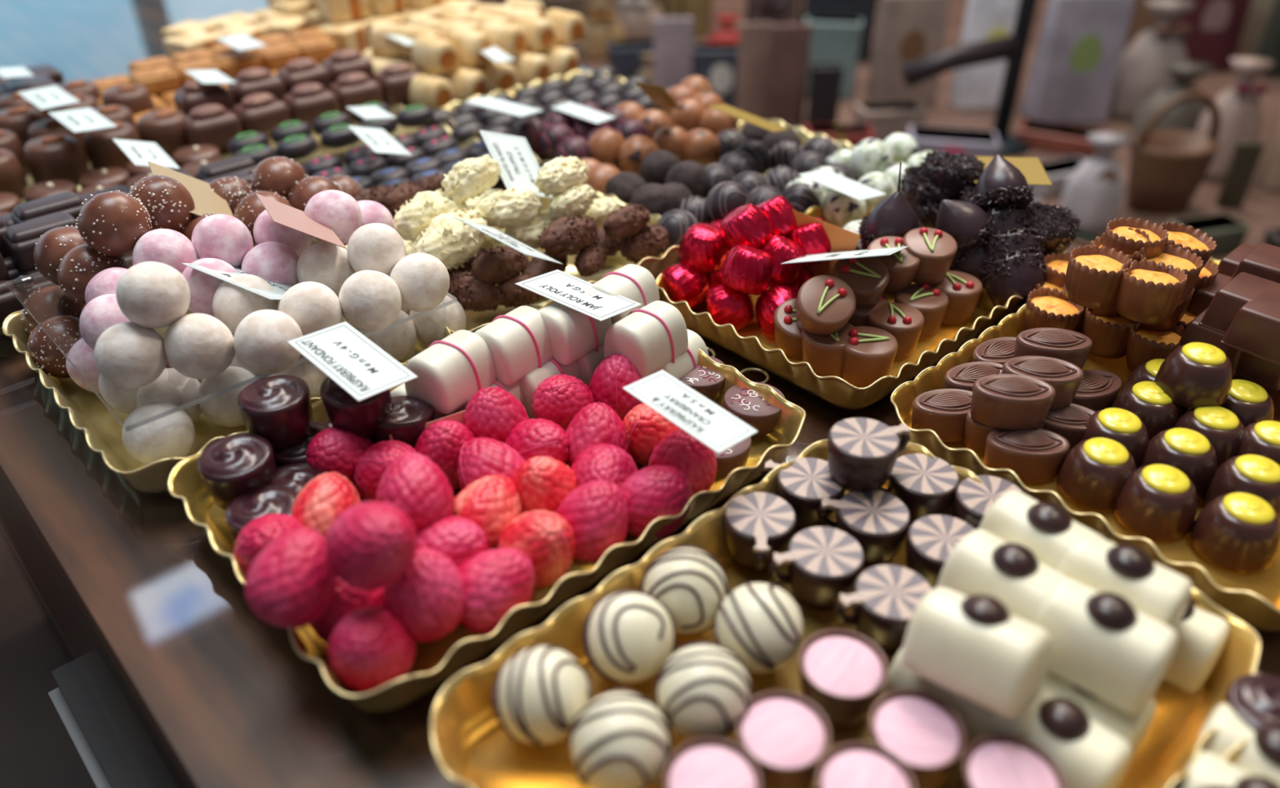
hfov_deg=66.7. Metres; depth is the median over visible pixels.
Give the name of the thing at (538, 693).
truffle
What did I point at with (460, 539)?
chocolate
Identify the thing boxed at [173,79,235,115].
chocolate
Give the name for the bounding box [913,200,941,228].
chocolate
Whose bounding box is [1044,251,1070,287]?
chocolate
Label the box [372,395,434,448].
chocolate
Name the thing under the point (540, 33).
roll
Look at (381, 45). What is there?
roll
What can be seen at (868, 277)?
chocolate
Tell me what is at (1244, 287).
chocolate
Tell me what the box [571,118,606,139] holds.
truffle
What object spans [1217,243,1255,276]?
chocolate
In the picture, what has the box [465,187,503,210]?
truffle
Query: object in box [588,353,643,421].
chocolate
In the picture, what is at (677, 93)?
truffle
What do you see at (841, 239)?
name card
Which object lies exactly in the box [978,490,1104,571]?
chocolate
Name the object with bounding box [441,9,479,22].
roll
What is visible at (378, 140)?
name card
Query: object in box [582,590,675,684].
truffle
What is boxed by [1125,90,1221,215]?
wicker basket
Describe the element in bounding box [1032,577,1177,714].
chocolate
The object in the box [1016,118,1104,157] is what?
gift box
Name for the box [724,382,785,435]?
chocolate
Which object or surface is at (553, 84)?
chocolate
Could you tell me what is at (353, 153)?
chocolate
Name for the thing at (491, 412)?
chocolate
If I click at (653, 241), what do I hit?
truffle
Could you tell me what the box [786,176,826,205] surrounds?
truffle
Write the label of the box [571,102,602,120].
truffle
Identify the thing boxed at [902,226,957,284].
chocolate
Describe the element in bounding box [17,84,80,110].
name card
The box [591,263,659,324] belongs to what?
chocolate
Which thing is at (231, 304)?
truffle
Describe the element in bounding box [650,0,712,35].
gift box
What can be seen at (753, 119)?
name card
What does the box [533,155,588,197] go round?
truffle
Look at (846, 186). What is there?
name card
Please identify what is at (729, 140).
truffle
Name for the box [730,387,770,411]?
print
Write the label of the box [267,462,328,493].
chocolate
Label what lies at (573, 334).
chocolate
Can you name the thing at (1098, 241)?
chocolate
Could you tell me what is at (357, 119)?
chocolate
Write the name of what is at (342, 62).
chocolate
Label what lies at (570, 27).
roll
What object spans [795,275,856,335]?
chocolate
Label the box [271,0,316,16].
block
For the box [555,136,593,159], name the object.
truffle
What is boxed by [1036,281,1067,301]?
chocolate
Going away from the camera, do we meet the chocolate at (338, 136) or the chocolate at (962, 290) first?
the chocolate at (962, 290)
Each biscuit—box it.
[91,74,129,92]
[96,92,103,106]
[128,56,174,71]
[128,65,181,95]
[133,110,153,125]
[151,90,174,100]
[151,95,167,111]
[160,90,176,106]
[162,105,176,110]
[169,57,221,85]
[170,48,215,63]
[208,44,254,55]
[210,49,261,78]
[218,83,228,88]
[253,33,295,48]
[253,42,301,70]
[261,66,284,71]
[270,70,277,75]
[286,27,331,39]
[290,35,337,61]
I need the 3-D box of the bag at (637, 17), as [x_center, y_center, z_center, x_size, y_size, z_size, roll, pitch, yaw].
[-0.006,-0.850,2.186,0.138,0.120,0.096,6,35,8]
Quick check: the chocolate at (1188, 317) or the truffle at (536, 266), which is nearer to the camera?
the chocolate at (1188, 317)
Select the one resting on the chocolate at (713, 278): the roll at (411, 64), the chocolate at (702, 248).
the chocolate at (702, 248)
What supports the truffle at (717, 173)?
on the tray at (804, 135)
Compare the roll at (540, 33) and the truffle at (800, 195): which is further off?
the roll at (540, 33)
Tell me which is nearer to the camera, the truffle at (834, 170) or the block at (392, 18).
the truffle at (834, 170)
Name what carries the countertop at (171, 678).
on the floor
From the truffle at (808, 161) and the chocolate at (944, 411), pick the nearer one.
the chocolate at (944, 411)
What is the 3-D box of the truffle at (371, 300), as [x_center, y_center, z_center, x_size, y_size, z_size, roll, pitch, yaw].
[-0.126,-0.043,0.454,0.028,0.029,0.028,4,35,6]
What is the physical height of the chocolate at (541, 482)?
0.033 m
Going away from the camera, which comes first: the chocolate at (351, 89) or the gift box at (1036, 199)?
the chocolate at (351, 89)
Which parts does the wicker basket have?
handle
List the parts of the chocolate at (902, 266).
iced stem, iced stem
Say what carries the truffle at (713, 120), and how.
on the tray at (804, 135)
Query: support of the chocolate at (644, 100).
on the tray at (541, 159)
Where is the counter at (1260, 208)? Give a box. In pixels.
[584,0,1279,260]
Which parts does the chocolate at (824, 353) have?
iced stem, iced stem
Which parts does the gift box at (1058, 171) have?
lid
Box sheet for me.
[4,271,457,431]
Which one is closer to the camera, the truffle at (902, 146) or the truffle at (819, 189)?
the truffle at (819, 189)
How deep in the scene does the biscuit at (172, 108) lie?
0.79 m
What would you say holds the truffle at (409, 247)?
on the tray at (477, 320)
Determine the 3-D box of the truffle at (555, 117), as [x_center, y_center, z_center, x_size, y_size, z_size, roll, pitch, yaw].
[-0.062,-0.203,0.747,0.028,0.028,0.029,-26,42,-33]
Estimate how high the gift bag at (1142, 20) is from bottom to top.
0.233 m
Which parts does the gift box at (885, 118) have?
lid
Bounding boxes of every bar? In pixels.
[1215,139,1264,208]
[1255,0,1279,78]
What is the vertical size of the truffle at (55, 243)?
0.031 m
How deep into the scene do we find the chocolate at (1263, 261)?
0.47 m
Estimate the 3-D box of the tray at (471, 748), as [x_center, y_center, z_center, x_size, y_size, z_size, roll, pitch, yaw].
[0.069,0.097,0.313,0.231,0.026,0.172,-28,43,-34]
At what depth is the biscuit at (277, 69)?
0.88 m
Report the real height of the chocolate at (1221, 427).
0.023 m
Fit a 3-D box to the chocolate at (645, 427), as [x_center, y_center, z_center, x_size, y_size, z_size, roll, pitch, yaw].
[0.006,0.017,0.426,0.030,0.031,0.029,-8,35,-11]
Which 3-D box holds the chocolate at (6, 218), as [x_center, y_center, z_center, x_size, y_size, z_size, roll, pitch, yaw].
[-0.368,-0.101,0.592,0.037,0.021,0.026,-25,42,-32]
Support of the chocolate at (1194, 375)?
on the chocolate at (1147, 371)
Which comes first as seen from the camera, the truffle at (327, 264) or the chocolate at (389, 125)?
the truffle at (327, 264)
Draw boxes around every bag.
[580,0,624,61]
[611,0,663,40]
[638,53,653,84]
[653,0,693,88]
[706,13,741,43]
[733,0,772,118]
[744,0,798,23]
[762,0,811,127]
[866,0,950,106]
[948,0,1019,108]
[1020,0,1134,124]
[1058,131,1130,233]
[1107,0,1196,122]
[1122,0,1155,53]
[1127,61,1215,152]
[1172,0,1251,72]
[1195,56,1275,182]
[1235,0,1275,57]
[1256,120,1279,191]
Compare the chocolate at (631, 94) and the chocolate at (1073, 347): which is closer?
the chocolate at (1073, 347)
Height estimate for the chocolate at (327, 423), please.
0.023 m
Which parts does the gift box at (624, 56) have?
lid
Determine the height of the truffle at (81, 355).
0.028 m
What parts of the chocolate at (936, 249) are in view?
iced stem, iced stem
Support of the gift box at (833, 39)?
on the counter at (1260, 208)
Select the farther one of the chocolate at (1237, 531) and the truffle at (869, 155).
the truffle at (869, 155)
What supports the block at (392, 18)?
on the countertop at (171, 678)
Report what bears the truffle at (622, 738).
on the tray at (471, 748)
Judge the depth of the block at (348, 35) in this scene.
0.95 m
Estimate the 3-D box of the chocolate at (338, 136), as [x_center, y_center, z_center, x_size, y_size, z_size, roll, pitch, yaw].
[-0.227,-0.196,0.738,0.032,0.013,0.023,-26,42,-32]
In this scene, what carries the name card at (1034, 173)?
on the countertop at (171, 678)
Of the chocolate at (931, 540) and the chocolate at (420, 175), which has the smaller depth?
the chocolate at (931, 540)
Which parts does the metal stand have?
plate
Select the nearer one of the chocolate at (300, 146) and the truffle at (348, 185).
the truffle at (348, 185)
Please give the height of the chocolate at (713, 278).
0.024 m
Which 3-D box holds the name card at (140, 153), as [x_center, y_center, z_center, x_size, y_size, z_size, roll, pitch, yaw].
[-0.317,-0.139,0.634,0.025,0.047,0.052,-24,41,-31]
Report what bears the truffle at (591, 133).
on the tray at (541, 159)
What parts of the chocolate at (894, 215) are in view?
cherry stem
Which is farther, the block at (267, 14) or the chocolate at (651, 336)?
the block at (267, 14)
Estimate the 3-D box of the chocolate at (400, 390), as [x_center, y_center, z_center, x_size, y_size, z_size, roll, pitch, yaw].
[-0.096,0.002,0.448,0.030,0.025,0.036,21,40,28]
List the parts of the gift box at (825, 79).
lid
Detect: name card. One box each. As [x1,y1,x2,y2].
[0,66,34,78]
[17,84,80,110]
[48,106,117,133]
[112,138,180,168]
[147,160,233,216]
[181,262,291,299]
[184,69,235,84]
[217,33,266,50]
[255,192,346,248]
[287,321,417,401]
[346,105,396,119]
[347,125,412,155]
[383,34,413,45]
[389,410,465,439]
[453,216,562,264]
[464,95,543,116]
[479,45,515,62]
[479,129,553,197]
[515,269,641,321]
[551,101,616,124]
[622,369,757,453]
[634,80,681,110]
[707,103,789,132]
[781,245,908,264]
[784,209,860,276]
[798,168,886,200]
[973,155,1052,185]
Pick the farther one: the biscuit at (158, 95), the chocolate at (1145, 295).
the biscuit at (158, 95)
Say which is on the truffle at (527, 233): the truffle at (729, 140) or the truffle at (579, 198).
the truffle at (579, 198)
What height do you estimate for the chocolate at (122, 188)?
0.021 m
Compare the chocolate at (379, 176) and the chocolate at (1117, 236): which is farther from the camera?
the chocolate at (379, 176)
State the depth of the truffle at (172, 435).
0.41 m
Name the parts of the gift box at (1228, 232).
lid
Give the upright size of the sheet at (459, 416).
0.037 m
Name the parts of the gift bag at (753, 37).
handle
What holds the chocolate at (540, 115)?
on the tray at (541, 159)
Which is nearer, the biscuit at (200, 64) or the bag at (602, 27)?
the biscuit at (200, 64)
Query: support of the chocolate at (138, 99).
on the tray at (29, 180)
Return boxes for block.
[161,20,217,39]
[163,30,224,59]
[205,12,262,29]
[211,22,268,44]
[251,7,283,22]
[257,14,308,35]
[266,0,279,8]
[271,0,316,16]
[304,8,355,28]
[306,0,316,5]
[315,0,371,23]
[318,21,371,55]
[355,13,408,41]
[368,0,408,15]
[395,5,445,19]
[408,0,444,8]
[435,0,479,10]
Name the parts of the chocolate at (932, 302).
iced stem, iced stem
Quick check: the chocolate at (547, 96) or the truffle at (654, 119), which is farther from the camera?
the chocolate at (547, 96)
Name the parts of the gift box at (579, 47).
lid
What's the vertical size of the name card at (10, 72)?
0.042 m
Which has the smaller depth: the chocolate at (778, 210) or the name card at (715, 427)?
the name card at (715, 427)
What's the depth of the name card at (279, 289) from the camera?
0.45 m
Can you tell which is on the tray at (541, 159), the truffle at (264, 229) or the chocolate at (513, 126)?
the chocolate at (513, 126)
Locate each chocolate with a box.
[0,75,10,85]
[0,84,8,96]
[0,90,48,119]
[0,106,44,147]
[0,128,29,174]
[0,148,29,197]
[0,192,21,213]
[0,211,10,217]
[0,213,13,226]
[0,217,9,257]
[0,253,8,279]
[0,279,24,327]
[2,75,56,93]
[2,212,77,271]
[3,256,25,297]
[8,63,65,84]
[10,191,84,224]
[17,269,56,298]
[23,133,89,184]
[23,180,78,201]
[27,117,88,160]
[47,94,99,132]
[56,80,102,100]
[75,183,119,195]
[79,167,131,189]
[79,185,129,203]
[83,121,140,169]
[92,105,140,140]
[102,84,154,114]
[122,253,133,268]
[126,156,177,177]
[126,172,152,189]
[137,109,188,159]
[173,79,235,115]
[173,144,222,170]
[177,169,195,177]
[180,158,219,178]
[182,103,243,150]
[195,155,256,180]
[197,432,276,511]
[202,170,251,183]
[225,484,297,543]
[227,67,286,105]
[227,131,269,155]
[231,93,292,137]
[233,513,304,574]
[234,144,277,164]
[237,374,313,448]
[244,527,337,628]
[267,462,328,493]
[271,120,311,143]
[272,421,329,468]
[275,57,332,93]
[275,134,317,159]
[281,83,340,128]
[291,471,361,539]
[301,165,309,176]
[302,155,343,176]
[305,426,375,490]
[308,577,384,644]
[312,111,351,135]
[313,167,353,177]
[320,49,374,83]
[320,124,360,148]
[320,376,391,438]
[324,420,374,442]
[324,501,417,591]
[327,72,383,117]
[327,605,416,693]
[342,144,382,167]
[347,155,388,177]
[350,176,374,188]
[352,102,391,124]
[353,440,417,502]
[360,118,398,134]
[369,167,410,186]
[372,62,421,105]
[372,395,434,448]
[375,452,454,533]
[378,177,411,186]
[382,134,417,158]
[382,547,465,642]
[386,146,426,168]
[391,382,446,420]
[396,104,434,128]
[404,156,444,178]
[404,329,497,414]
[409,168,448,182]
[411,126,448,148]
[414,419,475,489]
[416,515,488,568]
[421,136,458,156]
[423,107,455,127]
[434,147,471,165]
[442,160,462,173]
[445,111,480,129]
[445,379,527,416]
[451,120,486,143]
[452,474,522,550]
[453,101,484,117]
[457,437,525,490]
[457,547,534,635]
[463,386,528,442]
[466,140,488,158]
[473,305,551,385]
[475,151,493,159]
[478,107,506,125]
[478,124,512,140]
[486,113,519,128]
[490,92,515,102]
[497,510,575,588]
[504,417,569,465]
[511,115,542,131]
[511,456,577,513]
[512,95,540,106]
[513,84,543,99]
[516,103,547,120]
[519,357,582,418]
[531,373,594,431]
[537,88,567,106]
[538,78,568,92]
[538,288,611,364]
[542,109,559,120]
[544,97,573,112]
[555,479,628,562]
[563,81,593,99]
[565,401,629,467]
[566,71,594,86]
[570,88,599,103]
[570,443,638,487]
[577,100,599,107]
[577,344,604,386]
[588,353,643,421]
[589,74,617,92]
[591,65,617,78]
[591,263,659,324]
[595,92,624,111]
[596,81,626,96]
[604,300,688,377]
[606,102,621,109]
[619,465,692,539]
[622,75,651,89]
[622,86,645,102]
[622,402,680,466]
[634,94,662,110]
[648,428,717,497]
[654,328,708,379]
[661,262,709,309]
[662,737,762,787]
[678,222,727,273]
[678,355,724,402]
[704,248,728,287]
[706,282,755,330]
[711,218,722,228]
[715,435,751,477]
[719,244,773,295]
[720,203,773,251]
[723,491,795,571]
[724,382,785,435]
[735,689,831,787]
[755,195,796,235]
[755,284,798,338]
[758,234,805,286]
[760,457,845,530]
[768,269,813,293]
[768,526,864,610]
[773,297,802,359]
[785,217,831,266]
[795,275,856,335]
[798,628,888,727]
[801,322,854,377]
[815,741,917,787]
[816,489,910,568]
[826,417,910,492]
[832,256,888,308]
[834,564,932,653]
[841,325,897,386]
[847,294,888,326]
[857,215,924,249]
[859,162,919,246]
[866,235,920,294]
[866,302,924,359]
[868,688,966,787]
[879,453,959,525]
[881,646,990,755]
[893,283,948,338]
[900,161,954,207]
[900,586,1051,716]
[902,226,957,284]
[905,514,975,589]
[911,388,972,441]
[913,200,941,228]
[920,149,985,199]
[928,270,982,324]
[935,199,995,256]
[936,528,1066,623]
[943,361,1002,391]
[948,242,987,286]
[952,475,1024,529]
[960,182,999,210]
[960,733,1066,787]
[963,409,1044,455]
[969,154,1034,210]
[969,373,1055,430]
[971,337,1016,364]
[978,246,1046,306]
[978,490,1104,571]
[981,687,1132,787]
[982,202,1031,233]
[982,226,1045,260]
[983,427,1069,483]
[1001,355,1083,409]
[1013,327,1092,368]
[1017,200,1081,257]
[1023,287,1084,330]
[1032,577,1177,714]
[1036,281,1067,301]
[1041,669,1156,761]
[1042,403,1095,454]
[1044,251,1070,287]
[1056,437,1136,511]
[1056,537,1192,630]
[1062,283,1084,333]
[1065,244,1133,308]
[1071,369,1121,411]
[1076,407,1148,469]
[1080,306,1141,358]
[1084,302,1121,317]
[1088,227,1150,262]
[1102,217,1168,258]
[1111,381,1181,441]
[1112,463,1197,541]
[1115,259,1187,323]
[1120,358,1190,415]
[1125,321,1185,372]
[1129,286,1195,331]
[1139,244,1203,305]
[1139,427,1217,498]
[1154,342,1232,408]
[1159,221,1217,270]
[1162,598,1230,693]
[1173,405,1244,468]
[1174,751,1279,787]
[1176,311,1196,329]
[1178,306,1243,377]
[1186,272,1231,315]
[1189,492,1279,573]
[1191,259,1218,297]
[1196,703,1279,784]
[1198,271,1279,334]
[1203,453,1279,517]
[1204,785,1232,787]
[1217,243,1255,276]
[1219,288,1279,364]
[1222,378,1274,427]
[1223,673,1279,731]
[1230,242,1279,283]
[1232,375,1252,382]
[1235,351,1279,390]
[1236,420,1279,465]
[1252,381,1279,419]
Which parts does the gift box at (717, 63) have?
lid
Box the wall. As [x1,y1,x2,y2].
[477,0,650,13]
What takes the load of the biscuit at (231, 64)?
on the biscuit
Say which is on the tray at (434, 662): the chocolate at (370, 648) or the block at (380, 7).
the chocolate at (370, 648)
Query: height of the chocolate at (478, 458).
0.030 m
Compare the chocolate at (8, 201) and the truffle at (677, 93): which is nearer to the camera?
the chocolate at (8, 201)
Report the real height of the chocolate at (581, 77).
0.014 m
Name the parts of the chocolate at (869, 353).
iced stem, iced stem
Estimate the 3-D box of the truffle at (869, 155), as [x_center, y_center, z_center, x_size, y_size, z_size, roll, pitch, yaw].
[0.157,-0.159,0.660,0.027,0.028,0.028,2,34,3]
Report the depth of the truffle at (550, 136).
0.71 m
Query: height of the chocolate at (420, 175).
0.013 m
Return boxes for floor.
[0,524,111,787]
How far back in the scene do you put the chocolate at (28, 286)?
0.52 m
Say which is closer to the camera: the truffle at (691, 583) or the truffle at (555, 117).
the truffle at (691, 583)
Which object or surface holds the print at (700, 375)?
on the chocolate at (708, 383)
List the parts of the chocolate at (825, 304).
iced stem, iced stem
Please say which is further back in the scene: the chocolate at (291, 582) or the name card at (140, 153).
the name card at (140, 153)
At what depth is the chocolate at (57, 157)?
0.68 m
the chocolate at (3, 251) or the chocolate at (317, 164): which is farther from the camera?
the chocolate at (317, 164)
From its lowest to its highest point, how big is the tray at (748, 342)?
0.022 m
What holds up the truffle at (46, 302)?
on the tray at (87, 413)
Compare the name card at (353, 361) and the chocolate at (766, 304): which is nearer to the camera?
the name card at (353, 361)
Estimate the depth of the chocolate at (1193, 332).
0.45 m
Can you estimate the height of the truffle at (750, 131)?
0.030 m
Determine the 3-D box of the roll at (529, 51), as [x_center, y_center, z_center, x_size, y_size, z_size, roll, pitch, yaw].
[-0.117,-0.317,0.918,0.036,0.025,0.028,10,36,14]
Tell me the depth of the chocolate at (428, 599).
0.33 m
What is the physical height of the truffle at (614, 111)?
0.028 m
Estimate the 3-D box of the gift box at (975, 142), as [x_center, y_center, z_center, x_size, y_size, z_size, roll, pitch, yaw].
[0.475,-0.358,1.496,0.132,0.085,0.067,7,35,9]
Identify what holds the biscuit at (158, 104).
on the tray at (29, 180)
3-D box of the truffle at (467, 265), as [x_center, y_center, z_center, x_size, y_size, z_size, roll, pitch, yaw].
[-0.102,-0.076,0.562,0.031,0.017,0.017,-28,43,-35]
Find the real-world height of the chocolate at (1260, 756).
0.028 m
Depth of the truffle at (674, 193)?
0.61 m
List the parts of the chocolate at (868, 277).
iced stem, iced stem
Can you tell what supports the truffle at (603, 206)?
on the tray at (477, 320)
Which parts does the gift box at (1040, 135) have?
lid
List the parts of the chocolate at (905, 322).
iced stem, iced stem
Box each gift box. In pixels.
[534,0,592,19]
[563,41,584,66]
[606,38,653,80]
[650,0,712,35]
[692,43,737,106]
[802,0,878,62]
[804,15,862,98]
[804,123,875,146]
[805,63,843,124]
[853,100,928,142]
[906,124,1000,156]
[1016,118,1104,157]
[1028,155,1084,197]
[1031,194,1043,204]
[1168,213,1250,256]
[1262,228,1279,247]
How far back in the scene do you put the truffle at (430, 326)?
0.49 m
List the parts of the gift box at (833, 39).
lid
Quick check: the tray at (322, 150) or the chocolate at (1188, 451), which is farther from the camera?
the tray at (322, 150)
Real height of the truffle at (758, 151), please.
0.028 m
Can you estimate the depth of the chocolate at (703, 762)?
0.28 m
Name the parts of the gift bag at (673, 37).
handle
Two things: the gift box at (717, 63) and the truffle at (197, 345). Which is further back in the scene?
the gift box at (717, 63)
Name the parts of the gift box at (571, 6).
lid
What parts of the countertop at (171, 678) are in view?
edge moulding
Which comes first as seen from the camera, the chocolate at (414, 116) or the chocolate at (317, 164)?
the chocolate at (317, 164)
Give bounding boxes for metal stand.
[901,0,1038,156]
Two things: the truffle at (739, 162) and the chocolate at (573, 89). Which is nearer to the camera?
the truffle at (739, 162)
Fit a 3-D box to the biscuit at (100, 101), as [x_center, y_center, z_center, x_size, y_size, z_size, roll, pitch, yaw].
[-0.438,-0.241,0.809,0.034,0.015,0.028,-27,43,-34]
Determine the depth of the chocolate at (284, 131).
0.74 m
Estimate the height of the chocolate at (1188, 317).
0.022 m
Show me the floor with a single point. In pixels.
(37, 749)
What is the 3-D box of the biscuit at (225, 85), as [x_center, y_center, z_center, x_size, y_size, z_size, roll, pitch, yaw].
[-0.354,-0.259,0.838,0.034,0.015,0.028,-24,41,-31]
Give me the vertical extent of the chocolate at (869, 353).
0.023 m
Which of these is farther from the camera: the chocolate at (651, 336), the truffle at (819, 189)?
the truffle at (819, 189)
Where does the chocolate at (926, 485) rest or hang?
on the tray at (471, 748)
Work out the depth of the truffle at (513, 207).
0.54 m
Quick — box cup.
[1176,320,1189,329]
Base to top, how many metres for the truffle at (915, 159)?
0.028 m
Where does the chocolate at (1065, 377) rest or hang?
on the chocolate at (1068, 422)
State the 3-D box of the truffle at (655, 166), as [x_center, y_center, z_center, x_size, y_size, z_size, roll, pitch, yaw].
[0.015,-0.153,0.672,0.030,0.030,0.030,22,40,29]
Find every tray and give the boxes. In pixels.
[0,297,26,335]
[1,236,451,493]
[18,159,177,203]
[167,300,805,712]
[219,102,501,179]
[344,191,679,333]
[430,438,1261,787]
[437,70,663,166]
[615,119,854,177]
[655,205,1066,409]
[890,257,1279,631]
[1213,738,1248,786]
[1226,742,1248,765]
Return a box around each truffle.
[20,284,84,333]
[27,315,82,378]
[33,225,85,285]
[56,243,128,304]
[66,337,100,392]
[75,189,151,257]
[79,293,130,350]
[84,266,128,304]
[94,321,167,388]
[97,373,138,413]
[115,261,190,328]
[121,400,195,465]
[128,174,195,231]
[132,228,198,273]
[136,368,202,422]
[164,313,235,378]
[179,212,214,241]
[181,257,237,316]
[191,213,253,266]
[197,365,255,426]
[209,176,254,216]
[212,273,277,333]
[229,352,261,376]
[233,309,302,374]
[234,190,292,246]
[241,240,299,286]
[250,155,308,200]
[253,209,312,257]
[266,354,328,397]
[277,281,342,336]
[288,175,342,211]
[296,241,355,297]
[304,189,362,244]
[328,173,363,198]
[338,270,401,331]
[346,200,393,244]
[346,222,406,275]
[354,184,395,205]
[359,310,416,361]
[360,332,382,348]
[382,180,423,215]
[389,252,449,311]
[393,188,466,243]
[400,305,407,312]
[401,237,417,256]
[408,295,466,345]
[411,207,488,271]
[415,173,445,191]
[440,154,502,204]
[447,247,486,272]
[448,268,503,311]
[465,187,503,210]
[468,244,529,284]
[473,186,542,229]
[480,226,506,250]
[492,644,591,746]
[497,273,542,307]
[503,209,559,248]
[512,118,546,155]
[523,252,568,276]
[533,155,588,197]
[537,123,574,159]
[537,213,599,258]
[542,110,576,129]
[546,182,595,218]
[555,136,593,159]
[568,688,672,787]
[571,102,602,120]
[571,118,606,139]
[573,240,608,277]
[579,157,600,170]
[582,195,618,228]
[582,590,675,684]
[585,126,613,142]
[585,163,620,194]
[588,128,625,166]
[591,226,623,256]
[602,106,626,129]
[602,203,650,239]
[604,171,646,204]
[613,118,649,139]
[616,101,645,119]
[618,134,659,175]
[620,223,671,263]
[629,182,665,216]
[636,108,672,138]
[640,149,680,184]
[640,545,728,634]
[651,124,687,161]
[653,641,752,739]
[656,208,697,251]
[662,85,697,118]
[662,182,693,213]
[664,160,706,197]
[670,97,706,133]
[676,195,713,224]
[679,75,712,93]
[681,128,719,167]
[692,91,724,109]
[698,107,738,136]
[703,163,735,198]
[706,181,751,220]
[712,581,803,672]
[716,129,747,163]
[718,151,756,176]
[731,171,768,192]
[734,139,770,175]
[739,118,772,142]
[749,186,783,205]
[761,125,802,152]
[764,164,799,192]
[769,139,804,168]
[781,182,821,213]
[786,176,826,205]
[789,151,827,177]
[802,135,838,158]
[812,166,844,194]
[821,190,866,228]
[825,161,857,182]
[826,149,859,182]
[842,219,862,250]
[850,137,892,179]
[857,171,897,213]
[882,161,911,191]
[883,132,919,163]
[906,150,932,166]
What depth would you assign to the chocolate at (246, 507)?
0.37 m
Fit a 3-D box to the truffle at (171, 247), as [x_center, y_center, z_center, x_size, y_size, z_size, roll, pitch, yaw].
[-0.227,-0.065,0.466,0.029,0.028,0.028,9,35,14]
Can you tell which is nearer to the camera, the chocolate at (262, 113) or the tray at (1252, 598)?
the tray at (1252, 598)
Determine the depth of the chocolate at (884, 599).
0.33 m
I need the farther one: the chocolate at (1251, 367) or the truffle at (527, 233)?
the truffle at (527, 233)
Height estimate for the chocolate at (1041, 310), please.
0.023 m
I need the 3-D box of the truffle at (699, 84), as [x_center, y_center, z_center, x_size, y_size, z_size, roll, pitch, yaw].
[0.046,-0.251,0.815,0.030,0.031,0.030,5,35,7]
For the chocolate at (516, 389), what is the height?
0.025 m
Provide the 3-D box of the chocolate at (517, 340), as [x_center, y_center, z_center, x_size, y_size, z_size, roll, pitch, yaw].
[-0.059,-0.024,0.449,0.030,0.025,0.036,23,41,30]
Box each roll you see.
[361,48,400,61]
[369,23,412,57]
[371,57,408,75]
[400,57,413,62]
[401,25,445,60]
[405,73,454,109]
[408,14,444,31]
[408,62,441,78]
[412,35,461,75]
[436,20,480,40]
[440,67,488,102]
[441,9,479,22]
[447,27,493,66]
[460,63,474,70]
[471,12,511,30]
[474,4,512,16]
[475,61,519,93]
[480,21,527,57]
[501,8,542,24]
[504,0,545,18]
[505,49,536,62]
[506,52,551,85]
[512,14,556,51]
[536,45,579,76]
[543,8,586,44]
[556,42,564,47]
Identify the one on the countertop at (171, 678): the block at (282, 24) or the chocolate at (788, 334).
the block at (282, 24)
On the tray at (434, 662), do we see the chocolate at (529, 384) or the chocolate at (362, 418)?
the chocolate at (529, 384)
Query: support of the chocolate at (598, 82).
on the tray at (541, 159)
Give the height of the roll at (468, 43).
0.025 m
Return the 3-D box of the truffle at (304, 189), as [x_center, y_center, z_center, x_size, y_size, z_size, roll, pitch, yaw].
[-0.179,-0.105,0.542,0.032,0.032,0.032,-15,37,-21]
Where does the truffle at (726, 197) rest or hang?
on the tray at (804, 135)
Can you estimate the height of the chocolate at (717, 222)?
0.024 m
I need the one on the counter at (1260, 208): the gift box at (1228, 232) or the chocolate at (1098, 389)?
the gift box at (1228, 232)
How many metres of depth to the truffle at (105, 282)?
0.44 m
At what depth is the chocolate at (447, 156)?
0.71 m
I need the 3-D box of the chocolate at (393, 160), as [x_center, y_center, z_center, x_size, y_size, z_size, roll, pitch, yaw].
[-0.173,-0.175,0.720,0.023,0.013,0.032,24,41,31]
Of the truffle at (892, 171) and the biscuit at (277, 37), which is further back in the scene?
the biscuit at (277, 37)
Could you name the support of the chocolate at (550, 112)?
on the tray at (541, 159)
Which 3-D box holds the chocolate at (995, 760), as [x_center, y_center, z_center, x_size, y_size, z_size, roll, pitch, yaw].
[0.107,0.117,0.284,0.029,0.019,0.029,1,34,1]
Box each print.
[685,364,720,384]
[715,448,732,456]
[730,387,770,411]
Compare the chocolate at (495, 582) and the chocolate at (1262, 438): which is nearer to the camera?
the chocolate at (495, 582)
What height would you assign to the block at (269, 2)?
0.030 m
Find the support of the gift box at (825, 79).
on the counter at (1260, 208)
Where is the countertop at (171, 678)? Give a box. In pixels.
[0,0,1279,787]
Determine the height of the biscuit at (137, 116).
0.015 m
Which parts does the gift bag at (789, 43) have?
handle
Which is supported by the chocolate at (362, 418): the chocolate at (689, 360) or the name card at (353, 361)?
the name card at (353, 361)

